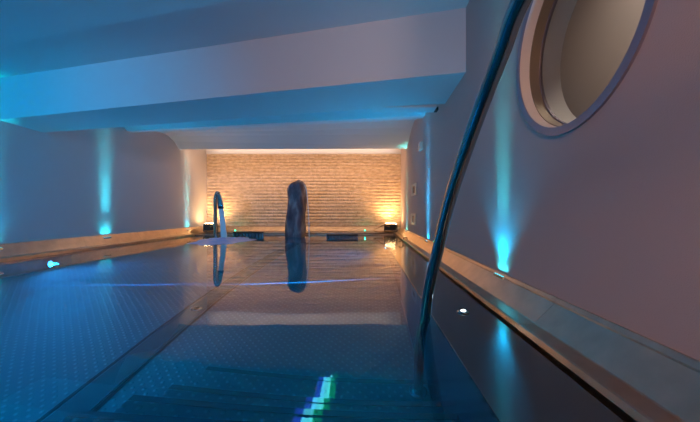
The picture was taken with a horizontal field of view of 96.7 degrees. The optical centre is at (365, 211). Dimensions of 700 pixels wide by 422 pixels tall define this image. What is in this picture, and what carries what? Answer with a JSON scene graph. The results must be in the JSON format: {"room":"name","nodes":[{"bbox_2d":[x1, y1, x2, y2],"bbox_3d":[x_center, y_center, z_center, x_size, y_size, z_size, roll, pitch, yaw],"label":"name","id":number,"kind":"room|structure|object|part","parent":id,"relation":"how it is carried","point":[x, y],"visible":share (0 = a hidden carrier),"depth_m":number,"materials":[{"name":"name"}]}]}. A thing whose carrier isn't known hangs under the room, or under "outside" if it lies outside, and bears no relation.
{"room":"spa","nodes":[
{"label":"spa","id":0,"kind":"room"},
{"bbox_2d":[0,121,206,243],"bbox_3d":[-4.645,-0.295,3.300,0.150,4.610,11.800,0,0,0],"label":"wall","id":1,"kind":"structure","parent":0,"point":[115,180],"depth_m":5.21,"materials":[{"name":"grey paint"}]},
{"bbox_2d":[0,0,468,77],"bbox_3d":[-1.785,-1.927,0.655,5.570,0.535,6.510,0,0,0],"label":"ceiling","id":2,"kind":"structure","parent":0,"point":[36,35],"depth_m":3.07,"materials":[{"name":"white paint"}]},
{"bbox_2d":[0,8,465,132],"bbox_3d":[-1.785,-1.812,3.757,5.660,1.375,0.817,0,0,5],"label":"beam","id":3,"kind":"structure","parent":2,"relation":"attached to","point":[420,59],"depth_m":3.49,"materials":[{"name":"white paint"}]},
{"bbox_2d":[372,104,438,111],"bbox_3d":[0.510,-1.347,4.055,0.860,0.045,0.210,0,0,0],"label":"ceiling panel","id":4,"kind":"object","parent":3,"relation":"attached to","point":[415,108],"visible":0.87,"depth_m":4.00,"materials":[{"name":"white paint"}]},
{"bbox_2d":[0,236,498,421],"bbox_3d":[-2.025,0.610,3.610,4.830,0.001,8.820,0,0,0],"label":"water","id":5,"kind":"object","parent":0,"point":[266,328],"visible":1,"depth_m":1.47,"materials":[{"name":"blue liquid"}]},
{"bbox_2d":[187,237,256,244],"bbox_3d":[-3.020,0.576,6.560,1.238,0.068,1.713,0,0,0],"label":"foam","id":6,"kind":"object","parent":5,"relation":"on","point":[221,240],"visible":0.98,"depth_m":6.28,"materials":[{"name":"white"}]},
{"bbox_2d":[304,185,309,236],"bbox_3d":[-1.441,-0.027,7.583,0.162,1.274,0.028,0,0,30],"label":"trickle","id":7,"kind":"object","parent":5,"relation":"on","point":[304,185],"visible":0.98,"depth_m":7.55,"materials":[{"name":"white"}]},
{"bbox_2d":[124,109,424,148],"bbox_3d":[-1.785,-1.920,6.280,5.570,0.760,2.760,0,0,0],"label":"ceiling","id":8,"kind":"structure","parent":0,"point":[365,128],"depth_m":6.93,"materials":[{"name":"white paint"}]},
{"bbox_2d":[207,154,400,226],"bbox_3d":[-1.785,-0.623,8.930,5.570,2.085,0.030,0,0,0],"label":"stone wall","id":9,"kind":"structure","parent":0,"point":[343,189],"depth_m":8.93,"materials":[{"name":"beige stone"}]},
{"bbox_2d":[400,0,699,360],"bbox_3d":[1.125,-0.295,3.300,0.250,4.610,11.800,0,0,0],"label":"wall","id":10,"kind":"structure","parent":0,"point":[601,217],"depth_m":1.37,"materials":[{"name":"beige paint"}]},
{"bbox_2d":[411,213,415,224],"bbox_3d":[0.990,0.150,6.500,0.020,0.235,0.620,0,0,0],"label":"air vent","id":11,"kind":"object","parent":10,"relation":"in","point":[413,216],"visible":1,"depth_m":6.51,"materials":[{"name":"beige"}]},
{"bbox_2d":[411,183,416,195],"bbox_3d":[0.990,-0.460,6.420,0.020,0.235,0.600,0,0,0],"label":"air vent","id":12,"kind":"object","parent":10,"relation":"in","point":[414,186],"visible":1,"depth_m":6.37,"materials":[{"name":"beige"}]},
{"bbox_2d":[418,141,422,150],"bbox_3d":[0.973,-1.170,5.550,0.055,0.140,0.200,0,0,0],"label":"wall sensor","id":13,"kind":"object","parent":10,"relation":"attached to","point":[420,145],"visible":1,"depth_m":5.45,"materials":[{"name":"beige plastic"}]},
{"bbox_2d":[516,0,657,135],"bbox_3d":[1.119,-0.900,1.540,0.262,1.014,1.014,0,0,0],"label":"window","id":14,"kind":"structure","parent":10,"relation":"in","point":[573,56],"depth_m":1.67,"materials":[{"name":"white paint"}]},
{"bbox_3d":[1.122,-0.900,1.540,0.008,0.900,0.900,0,0,0],"label":"pane","id":15,"kind":"part","parent":14,"relation":"part of","materials":[{"name":"clear glass"}]},
{"bbox_3d":[-1.785,-0.295,9.110,5.570,4.610,0.180,0,0,0],"label":"wall","id":16,"kind":"structure","parent":0,"visible":0},
{"bbox_2d":[206,149,400,153],"bbox_3d":[-1.785,-2.132,8.960,5.570,0.935,0.120,0,0,0],"label":"trim","id":17,"kind":"structure","parent":16,"relation":"attached to","point":[208,151],"depth_m":8.90,"materials":[{"name":"white paint"}]},
{"bbox_3d":[-1.995,1.910,3.650,4.970,0.100,8.900,0,0,0],"label":"floor","id":18,"kind":"structure","parent":0,"visible":0},
{"bbox_2d":[213,191,223,237],"bbox_3d":[-3.329,0.694,7.000,0.322,2.333,0.200,0,0,0],"label":"spout","id":19,"kind":"object","parent":18,"relation":"on","point":[217,196],"visible":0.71,"depth_m":6.96,"materials":[{"name":"silver metal"}]},
{"bbox_3d":[-3.357,0.694,6.994,0.153,2.333,0.088,0,0,13],"label":"stem","id":20,"kind":"part","parent":19,"relation":"part of","materials":[{"name":"silver metal"}]},
{"bbox_2d":[219,209,226,237],"bbox_3d":[-3.165,0.268,6.878,0.259,0.685,0.116,0,0,40],"label":"water jet","id":21,"kind":"object","parent":19,"relation":"attached to","point":[223,231],"visible":0.94,"depth_m":6.89,"materials":[{"name":"white"}]},
{"bbox_2d":[233,232,263,236],"bbox_3d":[-2.930,1.177,7.765,0.760,1.365,0.070,0,0,0],"label":"box","id":22,"kind":"object","parent":18,"relation":"on","point":[234,233],"visible":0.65,"depth_m":7.76,"materials":[{"name":"black metal"}]},
{"bbox_3d":[-2.930,0.620,7.790,0.720,0.180,0.020,0,0,0],"label":"plate","id":23,"kind":"part","parent":22,"relation":"part of","materials":[{"name":"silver metal"}]},
{"bbox_2d":[285,179,306,236],"bbox_3d":[-1.740,-0.075,7.735,0.526,1.470,0.475,0,0,0],"label":"rock","id":24,"kind":"object","parent":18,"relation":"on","point":[295,223],"visible":0.97,"depth_m":7.55,"materials":[{"name":"stone"}]},
{"bbox_2d":[327,234,357,237],"bbox_3d":[-0.560,1.192,7.365,0.740,1.335,0.070,0,0,0],"label":"box","id":25,"kind":"object","parent":18,"relation":"on","point":[328,235],"visible":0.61,"depth_m":7.33,"materials":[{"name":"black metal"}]},
{"bbox_3d":[-0.560,0.635,7.390,0.700,0.150,0.020,0,0,0],"label":"plate","id":26,"kind":"part","parent":25,"relation":"part of","materials":[{"name":"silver metal"}]},
{"bbox_3d":[-0.391,1.358,0.638,1.558,1.004,2.856,0,0,0],"label":"stairs","id":27,"kind":"structure","parent":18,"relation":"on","visible":0},
{"bbox_2d":[420,0,531,321],"bbox_3d":[0.487,0.395,0.658,0.424,2.430,2.597,0,0,-15],"label":"handrail","id":28,"kind":"object","parent":27,"relation":"on","point":[516,10],"visible":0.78,"depth_m":1.31,"materials":[{"name":"grey"}]},
{"bbox_3d":[-1.900,1.297,8.500,5.340,1.326,0.800,0,0,0],"label":"wall","id":29,"kind":"structure","parent":0,"visible":0},
{"bbox_2d":[195,234,394,235],"bbox_3d":[-1.840,0.624,8.080,5.160,0.072,0.120,0,0,0],"label":"overflow lip","id":30,"kind":"object","parent":29,"relation":"on","point":[197,234],"visible":0.44,"depth_m":8.02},
{"bbox_2d":[206,226,393,233],"bbox_3d":[-1.835,0.516,8.765,5.207,0.228,0.270,0,0,0],"label":"pool coping","id":31,"kind":"object","parent":29,"relation":"on","point":[230,229],"visible":0.52,"depth_m":8.81,"materials":[{"name":"stone"}]},
{"bbox_2d":[203,223,226,231],"bbox_3d":[-4.099,0.427,8.468,0.690,0.245,0.367,0,0,15],"label":"floodlight","id":32,"kind":"object","parent":31,"relation":"attached to","point":[208,227],"visible":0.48,"depth_m":8.40,"materials":[{"name":"black metal"}]},
{"bbox_3d":[-3.870,0.516,8.765,1.137,0.228,0.270,0,0,0],"label":"coping panel","id":33,"kind":"part","parent":31,"relation":"part of","materials":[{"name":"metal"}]},
{"bbox_3d":[-2.700,0.516,8.765,1.197,0.228,0.270,0,0,0],"label":"coping panel","id":34,"kind":"part","parent":31,"relation":"part of","materials":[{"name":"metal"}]},
{"bbox_3d":[-1.500,0.516,8.765,1.197,0.228,0.270,0,0,0],"label":"coping panel","id":35,"kind":"part","parent":31,"relation":"part of","materials":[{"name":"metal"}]},
{"bbox_3d":[-0.300,0.516,8.765,1.197,0.228,0.270,0,0,0],"label":"coping panel","id":36,"kind":"part","parent":31,"relation":"part of","materials":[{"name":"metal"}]},
{"bbox_2d":[373,223,397,231],"bbox_3d":[0.529,0.427,8.468,0.690,0.245,0.368,0,0,-15],"label":"floodlight","id":37,"kind":"object","parent":31,"relation":"on","point":[391,227],"visible":1,"depth_m":8.42,"materials":[{"name":"black metal"}]},
{"bbox_3d":[0.535,0.516,8.765,0.467,0.228,0.270,0,0,0],"label":"coping panel","id":38,"kind":"part","parent":31,"relation":"part of","materials":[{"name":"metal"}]},
{"bbox_3d":[-4.475,1.296,3.650,0.190,1.328,8.900,0,0,0],"label":"wall","id":39,"kind":"structure","parent":0,"visible":0},
{"bbox_2d":[0,226,205,261],"bbox_3d":[-4.506,0.513,4.040,0.126,0.230,9.678,0,0,0],"label":"pool coping","id":40,"kind":"object","parent":39,"relation":"on","point":[30,249],"visible":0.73,"depth_m":4.94,"materials":[{"name":"stone"}]},
{"bbox_3d":[-4.506,0.513,4.400,0.126,0.230,1.198,0,0,0],"label":"coping panel","id":41,"kind":"part","parent":40,"relation":"part of","materials":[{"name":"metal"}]},
{"bbox_3d":[-4.506,0.513,5.600,0.126,0.230,1.198,0,0,0],"label":"coping panel","id":42,"kind":"part","parent":40,"relation":"part of","materials":[{"name":"stone"}]},
{"bbox_3d":[-4.506,0.513,6.800,0.126,0.230,1.198,0,0,0],"label":"coping panel","id":43,"kind":"part","parent":40,"relation":"part of","materials":[{"name":"stone"}]},
{"bbox_3d":[-4.506,0.513,8.000,0.126,0.230,1.198,0,0,0],"label":"coping panel","id":44,"kind":"part","parent":40,"relation":"part of","materials":[{"name":"stone"}]},
{"bbox_3d":[0.889,1.410,4.050,0.222,1.100,9.700,0,0,0],"label":"bed","id":45,"kind":"object","parent":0,"visible":0},
{"bbox_2d":[394,228,699,421],"bbox_3d":[0.887,0.647,4.040,0.224,0.406,9.678,0,0,0],"label":"pool coping","id":46,"kind":"object","parent":45,"relation":"on","point":[637,377],"visible":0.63,"depth_m":1.21,"materials":[{"name":"stone"}]},
{"bbox_3d":[0.887,0.647,8.240,0.224,0.406,1.278,0,0,0],"label":"coping panel","id":47,"kind":"part","parent":46,"relation":"part of","materials":[{"name":"stone"}]},
{"bbox_3d":[0.887,0.647,7.000,0.224,0.406,1.198,0,0,0],"label":"coping panel","id":48,"kind":"part","parent":46,"relation":"part of","materials":[{"name":"stone"}]},
{"bbox_3d":[0.887,0.647,5.800,0.224,0.406,1.198,0,0,0],"label":"coping panel","id":49,"kind":"part","parent":46,"relation":"part of","materials":[{"name":"stone"}]},
{"bbox_3d":[0.887,0.647,4.600,0.224,0.406,1.198,0,0,0],"label":"coping panel","id":50,"kind":"part","parent":46,"relation":"part of","materials":[{"name":"stone"}]},
{"bbox_3d":[0.887,0.647,3.400,0.224,0.406,1.198,0,0,0],"label":"coping panel","id":51,"kind":"part","parent":46,"relation":"part of","materials":[{"name":"stone"}]},
{"bbox_2d":[494,273,503,279],"bbox_3d":[0.972,0.474,2.270,0.018,0.035,0.160,0,0,0],"label":"uplight","id":52,"kind":"object","parent":46,"relation":"attached to","point":[495,274],"visible":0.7,"depth_m":2.25,"materials":[{"name":"silver metal"}]},
{"bbox_3d":[0.887,0.647,2.200,0.224,0.406,1.198,0,0,0],"label":"coping panel","id":53,"kind":"part","parent":46,"relation":"part of","materials":[{"name":"stone"}]},
{"bbox_3d":[0.887,0.647,1.000,0.224,0.406,1.198,0,0,0],"label":"coping panel","id":54,"kind":"part","parent":46,"relation":"part of","materials":[{"name":"stone"}]},
{"bbox_3d":[0.569,1.303,3.650,0.358,1.315,8.900,0,0,0],"label":"wall","id":55,"kind":"structure","parent":0,"visible":0},
{"bbox_2d":[382,236,623,421],"bbox_3d":[0.567,0.625,3.610,0.362,0.039,8.820,0,0,0],"label":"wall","id":56,"kind":"structure","parent":55,"relation":"on","point":[516,381],"depth_m":1.24,"materials":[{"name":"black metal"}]},
{"bbox_2d":[457,309,468,313],"bbox_3d":[0.588,0.599,1.880,0.068,0.014,0.068,0,0,0],"label":"lamp","id":57,"kind":"object","parent":56,"relation":"attached to","point":[461,311],"visible":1,"depth_m":1.87,"materials":[{"name":"silver metal"}]}
]}

